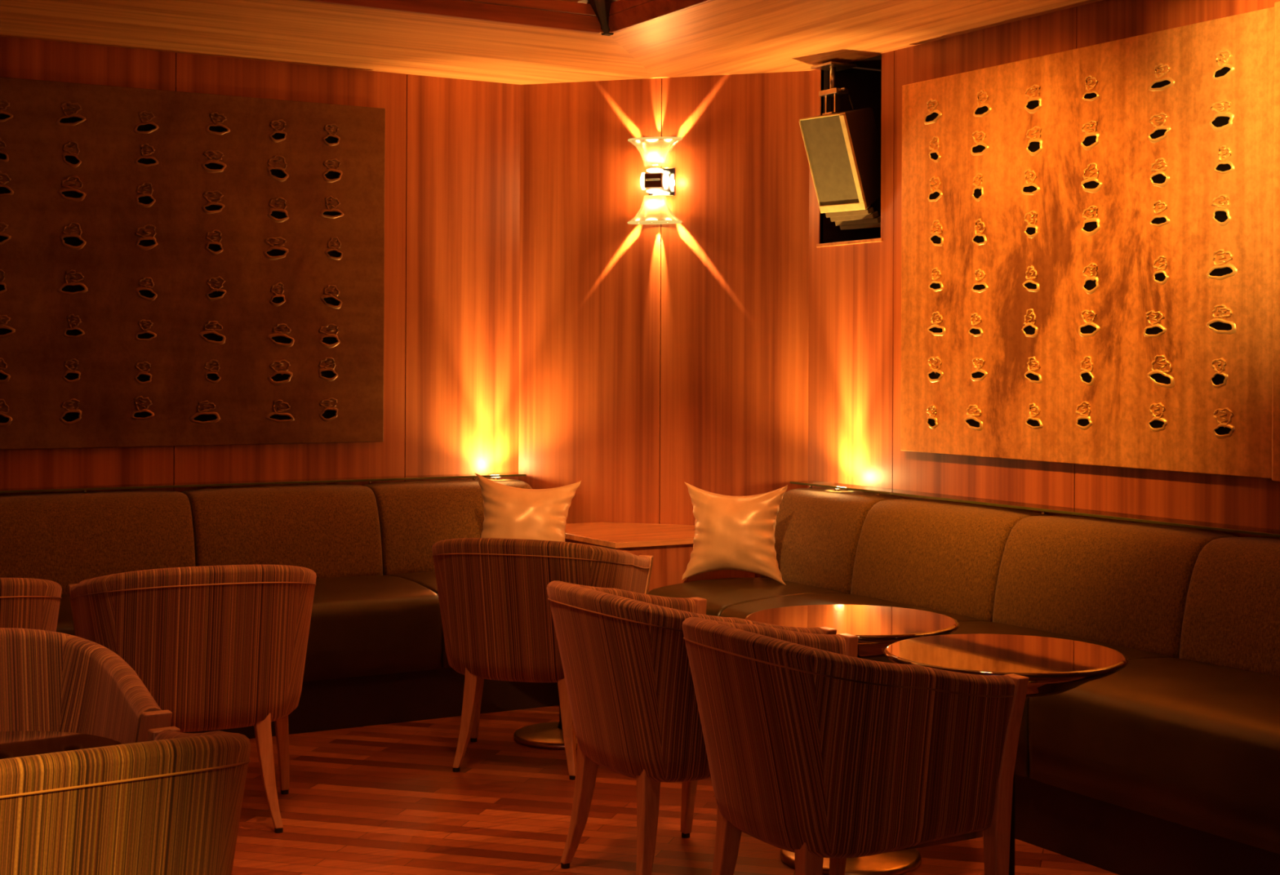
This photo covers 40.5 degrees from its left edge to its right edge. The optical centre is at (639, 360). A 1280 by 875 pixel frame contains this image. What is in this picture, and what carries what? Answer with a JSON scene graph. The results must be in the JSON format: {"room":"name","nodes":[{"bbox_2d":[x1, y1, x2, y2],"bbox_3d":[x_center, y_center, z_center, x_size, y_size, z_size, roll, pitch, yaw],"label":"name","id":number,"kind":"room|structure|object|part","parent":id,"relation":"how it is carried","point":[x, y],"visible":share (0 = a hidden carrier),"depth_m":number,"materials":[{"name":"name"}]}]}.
{"room":"lounge bar","nodes":[
{"label":"lounge bar","id":0,"kind":"room"},
{"bbox_2d":[0,36,519,495],"bbox_3d":[-3.738,-0.097,5.829,7.401,2.858,0.100,0,0,-30],"label":"wall","id":1,"kind":"structure","parent":0,"point":[452,157],"depth_m":7.38,"materials":[{"name":"red wood"}]},
{"bbox_2d":[0,76,385,449],"bbox_3d":[-1.848,-0.360,6.841,1.783,1.397,0.049,0,0,-30],"label":"wall panel","id":2,"kind":"object","parent":1,"relation":"attached to","point":[177,268],"visible":1,"depth_m":6.85,"materials":[{"name":"brown wood"}]},
{"bbox_2d":[0,0,1102,84],"bbox_3d":[-0.857,-1.228,1.747,8.265,0.030,9.888,0,0,-30],"label":"ceiling","id":3,"kind":"structure","parent":0,"point":[298,32],"depth_m":6.47,"materials":[{"name":"brown wood"}]},
{"bbox_2d":[298,0,600,34],"bbox_3d":[-3.207,-1.268,4.615,7.088,0.096,0.051,0,0,-30],"label":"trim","id":4,"kind":"structure","parent":3,"relation":"attached to","point":[548,14],"depth_m":6.19,"materials":[{"name":"brown wood"}]},
{"bbox_2d":[577,0,618,35],"bbox_3d":[-0.133,-1.261,6.374,0.145,0.116,0.145,0,0,-30],"label":"trim","id":5,"kind":"structure","parent":3,"relation":"attached to","point":[601,8],"depth_m":6.34,"materials":[{"name":"black metal"}]},
{"bbox_2d":[608,0,715,33],"bbox_3d":[2.045,-1.243,2.680,0.051,0.096,8.582,0,0,-30],"label":"trim","id":6,"kind":"structure","parent":3,"relation":"attached to","point":[624,15],"depth_m":6.17,"materials":[{"name":"brown wood"}]},
{"bbox_2d":[810,61,857,115],"bbox_3d":[0.787,-1.074,7.018,0.130,0.236,0.155,0,0,-30],"label":"bracket","id":7,"kind":"object","parent":3,"relation":"attached to","point":[833,67],"visible":0.77,"depth_m":7.01,"materials":[{"name":"metal"}]},
{"bbox_3d":[0.763,-1.031,7.048,0.024,0.090,0.008,0,0,-30],"label":"yoke arm","id":8,"kind":"part","parent":7,"relation":"part of","materials":[{"name":"metal"}]},
{"bbox_3d":[0.779,-1.136,7.022,0.024,0.100,0.024,0,0,-30],"label":"drop rod","id":9,"kind":"part","parent":7,"relation":"part of","materials":[{"name":"metal"}]},
{"bbox_3d":[0.783,-1.187,7.024,0.130,0.010,0.140,0,0,-30],"label":"ceiling plate","id":10,"kind":"part","parent":7,"relation":"part of","materials":[{"name":"metal"}]},
{"bbox_3d":[0.794,-1.031,6.996,0.024,0.090,0.008,0,0,-30],"label":"yoke arm","id":11,"kind":"part","parent":7,"relation":"part of","materials":[{"name":"metal"}]},
{"bbox_2d":[799,107,880,230],"bbox_3d":[0.832,-0.769,6.950,0.321,0.474,0.240,0,0,-41],"label":"wall speaker","id":12,"kind":"object","parent":7,"relation":"attached to","point":[843,148],"visible":0.91,"depth_m":6.89,"materials":[{"name":"plastic"}]},
{"bbox_2d":[799,112,867,213],"bbox_3d":[0.765,-0.779,6.892,0.143,0.370,0.240,0,0,-41],"label":"grille","id":13,"kind":"object","parent":12,"relation":"attached to","point":[836,144],"depth_m":6.87,"materials":[{"name":"fabric"}]},
{"bbox_2d":[848,93,853,110],"bbox_3d":[0.854,-1.013,7.023,0.028,0.111,0.180,0,0,5],"label":"cable","id":14,"kind":"object","parent":12,"relation":"attached to","point":[849,95],"visible":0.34,"depth_m":6.95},
{"bbox_2d":[559,0,582,2],"bbox_3d":[-0.841,-1.544,1.802,8.345,0.060,9.968,0,0,-30],"label":"ceiling","id":15,"kind":"structure","parent":0,"point":[573,1],"depth_m":7.30,"materials":[{"name":"brown wood"}]},
{"bbox_2d":[518,71,809,577],"bbox_3d":[0.101,-0.079,7.483,1.398,2.858,0.100,0,0,18],"label":"wall","id":16,"kind":"structure","parent":0,"point":[655,360],"depth_m":7.43,"materials":[{"name":"red wood"}]},
{"bbox_2d":[627,136,682,224],"bbox_3d":[0.064,-0.762,7.382,0.242,0.361,0.117,0,0,18],"label":"wall sconce","id":17,"kind":"object","parent":16,"relation":"attached to","point":[660,181],"visible":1,"depth_m":7.37,"materials":[{"name":"metal"}]},
{"bbox_3d":[0.063,-0.642,7.381,0.240,0.116,0.108,0,0,18],"label":"lamp shade","id":18,"kind":"part","parent":17,"relation":"part of","materials":[{"name":"clear glass"}]},
{"bbox_3d":[0.064,-0.882,7.381,0.240,0.116,0.108,0,0,18],"label":"lamp shade","id":19,"kind":"part","parent":17,"relation":"part of","materials":[{"name":"clear glass"}]},
{"bbox_2d":[231,705,1119,874],"bbox_3d":[-0.715,1.397,2.057,8.845,0.100,10.268,0,0,-30],"label":"floor","id":20,"kind":"structure","parent":0,"point":[384,799],"depth_m":5.10,"materials":[{"name":"brown wood"}]},
{"bbox_2d":[0,577,62,631],"bbox_3d":[-1.927,0.954,4.711,0.678,0.774,0.588,0,0,-29],"label":"tub chair","id":21,"kind":"object","parent":20,"relation":"on","point":[24,602],"visible":0.33,"depth_m":4.61,"materials":[{"name":"brown fabric"}]},
{"bbox_2d":[0,730,124,759],"bbox_3d":[-1.139,1.020,3.013,0.502,0.650,0.502,0,0,-30],"label":"pedestal table","id":22,"kind":"object","parent":20,"relation":"on","point":[21,743],"visible":0.23,"depth_m":3.16,"materials":[{"name":"brown wood"}]},
{"bbox_2d":[0,627,172,743],"bbox_3d":[-1.336,0.957,3.419,0.678,0.774,0.588,0,0,-29],"label":"tub chair","id":23,"kind":"object","parent":20,"relation":"on","point":[51,681],"visible":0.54,"depth_m":3.66,"materials":[{"name":"brown fabric"}]},
{"bbox_3d":[-0.948,1.004,3.340,0.078,0.660,0.071,0,0,-29],"label":"leg","id":24,"kind":"part","parent":23,"relation":"part of","materials":[{"name":"brown wood"}]},
{"bbox_2d":[0,726,251,874],"bbox_3d":[-0.973,0.958,2.769,0.678,0.774,0.588,0,0,-34],"label":"tub chair","id":25,"kind":"object","parent":20,"relation":"on","point":[170,802],"visible":1,"depth_m":2.58,"materials":[{"name":"brown fabric"}]},
{"bbox_3d":[-0.870,1.004,3.152,0.078,0.660,0.071,0,0,-34],"label":"leg","id":26,"kind":"part","parent":25,"relation":"part of","materials":[{"name":"brown wood"}]},
{"bbox_2d":[68,564,316,833],"bbox_3d":[-1.289,0.957,5.060,0.678,0.774,0.588,0,0,-22],"label":"tub chair","id":27,"kind":"object","parent":20,"relation":"on","point":[215,647],"visible":0.77,"depth_m":4.85,"materials":[{"name":"brown fabric"}]},
{"bbox_3d":[-1.665,1.000,5.184,0.078,0.660,0.071,0,0,-22],"label":"leg","id":28,"kind":"part","parent":27,"relation":"part of","materials":[{"name":"brown wood"}]},
{"bbox_3d":[-1.065,1.167,4.970,0.074,0.333,0.084,0,0,-22],"label":"leg","id":29,"kind":"part","parent":27,"relation":"part of","materials":[{"name":"brown wood"}]},
{"bbox_3d":[-1.110,1.003,5.413,0.078,0.660,0.071,0,0,-22],"label":"leg","id":30,"kind":"part","parent":27,"relation":"part of","materials":[{"name":"brown wood"}]},
{"bbox_2d":[0,479,559,738],"bbox_3d":[-1.948,0.924,6.306,3.780,0.834,0.872,0,0,-30],"label":"banquette","id":31,"kind":"object","parent":20,"relation":"on","point":[376,655],"visible":0.36,"depth_m":6.56,"materials":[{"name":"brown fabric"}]},
{"bbox_2d":[56,593,75,635],"bbox_3d":[-1.929,1.001,6.292,0.758,0.306,0.829,0,0,-30],"label":"seat cushion","id":32,"kind":"object","parent":31,"relation":"on","point":[64,623],"depth_m":5.88,"materials":[{"name":"brown leather"}]},
{"bbox_2d":[0,490,195,594],"bbox_3d":[-2.084,0.708,6.561,0.756,0.404,0.289,0,0,-30],"label":"cushion","id":33,"kind":"object","parent":31,"relation":"on","point":[64,539],"depth_m":6.48,"materials":[{"name":"brown fabric"}]},
{"bbox_2d":[0,472,526,493],"bbox_3d":[-2.138,0.495,6.632,3.740,0.020,0.117,0,0,-30],"label":"ledge","id":34,"kind":"object","parent":31,"relation":"on","point":[84,488],"visible":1,"depth_m":6.94,"materials":[{"name":"wood"}]},
{"bbox_2d":[181,484,382,578],"bbox_3d":[-1.426,0.711,6.944,0.755,0.404,0.289,0,0,-30],"label":"cushion","id":35,"kind":"object","parent":31,"relation":"on","point":[331,531],"depth_m":6.87,"materials":[{"name":"brown fabric"}]},
{"bbox_2d":[302,575,442,681],"bbox_3d":[-1.271,1.004,6.675,0.757,0.306,0.829,0,0,-30],"label":"seat cushion","id":36,"kind":"object","parent":31,"relation":"on","point":[362,628],"depth_m":6.40,"materials":[{"name":"brown leather"}]},
{"bbox_2d":[387,571,451,668],"bbox_3d":[-0.674,1.007,7.023,0.617,0.306,0.829,0,0,-30],"label":"seat cushion","id":37,"kind":"object","parent":31,"relation":"on","point":[427,580],"depth_m":6.66,"materials":[{"name":"brown leather"}]},
{"bbox_2d":[363,479,532,575],"bbox_3d":[-0.777,0.714,7.322,0.736,0.404,0.289,0,0,-30],"label":"cushion","id":38,"kind":"object","parent":31,"relation":"on","point":[411,517],"depth_m":7.15,"materials":[{"name":"brown fabric"}]},
{"bbox_2d":[488,476,502,479],"bbox_3d":[-0.624,0.509,7.501,0.060,0.010,0.060,0,0,-30],"label":"uplight","id":39,"kind":"object","parent":31,"relation":"on","point":[494,477],"visible":0.94,"depth_m":7.47,"materials":[{"name":"metal"}]},
{"bbox_2d":[474,472,581,542],"bbox_3d":[-0.459,0.654,6.907,0.443,0.407,0.174,0,0,3],"label":"throw pillow","id":40,"kind":"object","parent":31,"relation":"on","point":[509,512],"visible":0.56,"depth_m":6.86,"materials":[{"name":"beige fabric"}]},
{"bbox_2d":[431,537,653,780],"bbox_3d":[-0.356,0.961,5.837,0.678,0.774,0.588,0,0,15],"label":"tub chair","id":41,"kind":"object","parent":20,"relation":"on","point":[497,620],"visible":0.79,"depth_m":5.62,"materials":[{"name":"brown fabric"}]},
{"bbox_3d":[-0.567,1.169,5.718,0.074,0.333,0.084,0,0,15],"label":"leg","id":42,"kind":"part","parent":41,"relation":"part of","materials":[{"name":"brown wood"}]},
{"bbox_3d":[-0.580,1.005,6.163,0.078,0.660,0.071,0,0,15],"label":"leg","id":43,"kind":"part","parent":41,"relation":"part of","materials":[{"name":"brown wood"}]},
{"bbox_3d":[-0.233,1.170,5.629,0.074,0.333,0.084,0,0,15],"label":"leg","id":44,"kind":"part","parent":41,"relation":"part of","materials":[{"name":"brown wood"}]},
{"bbox_3d":[0.000,1.008,6.010,0.078,0.660,0.071,0,0,15],"label":"leg","id":45,"kind":"part","parent":41,"relation":"part of","materials":[{"name":"brown wood"}]},
{"bbox_2d":[513,549,645,749],"bbox_3d":[-0.259,1.024,6.204,0.577,0.650,0.577,0,0,-30],"label":"pedestal table","id":46,"kind":"object","parent":20,"relation":"on","point":[548,735],"visible":0.11,"depth_m":6.12,"materials":[{"name":"gold metal"}]},
{"bbox_2d":[564,521,755,591],"bbox_3d":[-0.003,1.025,7.170,0.675,0.650,0.793,0,0,-30],"label":"table","id":47,"kind":"object","parent":20,"relation":"on","point":[671,546],"visible":0.27,"depth_m":6.85,"materials":[{"name":"brown wood"}]},
{"bbox_2d":[546,580,836,874],"bbox_3d":[0.076,0.963,4.544,0.588,0.774,0.678,0,0,-30],"label":"tub chair","id":48,"kind":"object","parent":20,"relation":"on","point":[633,701],"visible":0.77,"depth_m":4.30,"materials":[{"name":"brown fabric"}]},
{"bbox_3d":[-0.157,1.171,4.611,0.084,0.333,0.074,0,0,-30],"label":"leg","id":49,"kind":"part","parent":48,"relation":"part of","materials":[{"name":"brown wood"}]},
{"bbox_3d":[0.013,1.172,4.310,0.084,0.333,0.074,0,0,-30],"label":"leg","id":50,"kind":"part","parent":48,"relation":"part of","materials":[{"name":"brown wood"}]},
{"bbox_3d":[0.152,1.009,4.932,0.071,0.660,0.078,0,0,-30],"label":"leg","id":51,"kind":"part","parent":48,"relation":"part of","materials":[{"name":"brown wood"}]},
{"bbox_3d":[0.448,1.010,4.410,0.071,0.660,0.078,0,0,-30],"label":"leg","id":52,"kind":"part","parent":48,"relation":"part of","materials":[{"name":"brown wood"}]},
{"bbox_2d":[745,604,959,874],"bbox_3d":[0.573,1.028,4.718,0.577,0.650,0.577,0,0,-30],"label":"pedestal table","id":53,"kind":"object","parent":20,"relation":"on","point":[876,627],"visible":0.39,"depth_m":4.64,"materials":[{"name":"brown wood"}]},
{"bbox_2d":[681,617,1028,874],"bbox_3d":[0.417,0.965,3.895,0.588,0.774,0.678,0,0,-28],"label":"tub chair","id":54,"kind":"object","parent":20,"relation":"on","point":[816,750],"visible":1,"depth_m":3.65,"materials":[{"name":"fabric"}]},
{"bbox_3d":[0.185,1.172,3.967,0.084,0.333,0.074,0,0,-28],"label":"leg","id":55,"kind":"part","parent":54,"relation":"part of","materials":[{"name":"brown wood"}]},
{"bbox_3d":[0.350,1.173,3.663,0.084,0.333,0.074,0,0,-28],"label":"leg","id":56,"kind":"part","parent":54,"relation":"part of","materials":[{"name":"brown wood"}]},
{"bbox_3d":[0.501,1.010,4.282,0.071,0.660,0.078,0,0,-28],"label":"leg","id":57,"kind":"part","parent":54,"relation":"part of","materials":[{"name":"brown wood"}]},
{"bbox_3d":[0.453,0.964,3.915,0.415,0.146,0.517,0,0,-28],"label":"seat","id":58,"kind":"part","parent":54,"relation":"part of","materials":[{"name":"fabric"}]},
{"bbox_3d":[0.787,1.012,3.755,0.071,0.660,0.078,0,0,-28],"label":"leg","id":59,"kind":"part","parent":54,"relation":"part of","materials":[{"name":"brown wood"}]},
{"bbox_2d":[648,488,1279,874],"bbox_3d":[1.115,0.938,5.643,0.872,0.834,3.105,0,0,-30],"label":"banquette","id":60,"kind":"object","parent":20,"relation":"on","point":[1167,762],"visible":0.66,"depth_m":5.04,"materials":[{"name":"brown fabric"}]},
{"bbox_2d":[681,482,787,585],"bbox_3d":[0.366,0.670,6.739,0.417,0.381,0.177,0,0,12],"label":"throw pillow","id":61,"kind":"object","parent":60,"relation":"on","point":[731,532],"visible":1,"depth_m":6.68,"materials":[{"name":"beige fabric"}]},
{"bbox_2d":[648,577,847,616],"bbox_3d":[0.491,1.012,6.670,0.829,0.306,0.538,0,0,-30],"label":"seat cushion","id":62,"kind":"object","parent":60,"relation":"on","point":[721,594],"depth_m":6.57,"materials":[{"name":"brown leather"}]},
{"bbox_2d":[760,488,903,594],"bbox_3d":[0.741,0.722,6.863,0.289,0.404,0.619,0,0,-30],"label":"cushion","id":63,"kind":"object","parent":60,"relation":"on","point":[818,531],"depth_m":6.74,"materials":[{"name":"brown fabric"}]},
{"bbox_2d":[720,593,988,622],"bbox_3d":[0.825,1.014,6.097,0.829,0.306,0.781,0,0,-30],"label":"seat cushion","id":64,"kind":"object","parent":60,"relation":"on","point":[740,609],"depth_m":6.18,"materials":[{"name":"brown leather"}]},
{"bbox_2d":[850,498,1048,622],"bbox_3d":[1.095,0.723,6.253,0.289,0.404,0.779,0,0,-30],"label":"cushion","id":65,"kind":"object","parent":60,"relation":"on","point":[942,556],"depth_m":6.16,"materials":[{"name":"brown fabric"}]},
{"bbox_2d":[861,621,1173,777],"bbox_3d":[1.227,1.016,5.405,0.829,0.306,0.811,0,0,-30],"label":"seat cushion","id":66,"kind":"object","parent":60,"relation":"on","point":[1134,647],"depth_m":5.36,"materials":[{"name":"brown leather"}]},
{"bbox_2d":[790,480,1279,537],"bbox_3d":[1.441,0.512,5.838,0.117,0.020,3.080,0,0,-30],"label":"ledge","id":67,"kind":"object","parent":60,"relation":"on","point":[1111,515],"visible":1,"depth_m":5.86,"materials":[{"name":"wood"}]},
{"bbox_2d":[833,488,848,491],"bbox_3d":[0.799,0.515,6.916,0.060,0.010,0.060,0,0,-30],"label":"uplight","id":68,"kind":"object","parent":67,"relation":"on","point":[834,489],"visible":0.6,"depth_m":6.89,"materials":[{"name":"metal"}]},
{"bbox_2d":[992,515,1238,658],"bbox_3d":[1.498,0.725,5.562,0.289,0.404,0.809,0,0,-30],"label":"cushion","id":69,"kind":"object","parent":60,"relation":"on","point":[1113,582],"depth_m":5.47,"materials":[{"name":"brown fabric"}]},
{"bbox_2d":[1028,657,1279,853],"bbox_3d":[1.655,1.018,4.671,0.829,0.306,0.881,0,0,-30],"label":"seat cushion","id":70,"kind":"object","parent":60,"relation":"on","point":[1191,745],"depth_m":4.48,"materials":[{"name":"brown leather"}]},
{"bbox_2d":[1178,537,1279,676],"bbox_3d":[1.925,0.727,4.827,0.289,0.404,0.879,0,0,-30],"label":"cushion","id":71,"kind":"object","parent":60,"relation":"on","point":[1229,593],"depth_m":5.01,"materials":[{"name":"brown fabric"}]},
{"bbox_2d":[884,633,1128,874],"bbox_3d":[0.878,1.029,4.193,0.577,0.650,0.577,0,0,-30],"label":"pedestal table","id":72,"kind":"object","parent":20,"relation":"on","point":[1051,665],"visible":0.68,"depth_m":4.13,"materials":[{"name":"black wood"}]},
{"bbox_2d":[808,0,1279,538],"bbox_3d":[2.971,-0.065,3.435,0.100,2.858,8.950,0,0,-30],"label":"wall","id":73,"kind":"structure","parent":0,"point":[855,347],"depth_m":6.61,"materials":[{"name":"red wood"}]},
{"bbox_2d":[816,238,882,247],"bbox_3d":[0.853,-0.473,7.003,0.036,0.014,0.432,0,0,-30],"label":"trim","id":74,"kind":"structure","parent":73,"relation":"attached to","point":[873,240],"depth_m":6.99,"materials":[{"name":"brown wood"}]},
{"bbox_2d":[820,55,881,243],"bbox_3d":[1.027,-0.854,7.103,0.413,0.790,0.444,0,0,-30],"label":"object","id":75,"kind":"structure","parent":73,"relation":"attached to","point":[864,86],"depth_m":7.26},
{"bbox_2d":[900,6,1274,478],"bbox_3d":[1.451,-0.350,5.900,0.049,1.398,1.747,0,0,-30],"label":"wall panel","id":76,"kind":"object","parent":73,"relation":"attached to","point":[1087,232],"visible":1,"depth_m":5.75,"materials":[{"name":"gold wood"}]},
{"bbox_2d":[1271,0,1279,481],"bbox_3d":[2.330,-0.347,4.370,0.070,1.408,1.748,0,0,-30],"label":"wall panel","id":77,"kind":"object","parent":73,"relation":"attached to","point":[1276,263],"visible":1,"depth_m":5.10,"materials":[{"name":"brown wood"}]}
]}

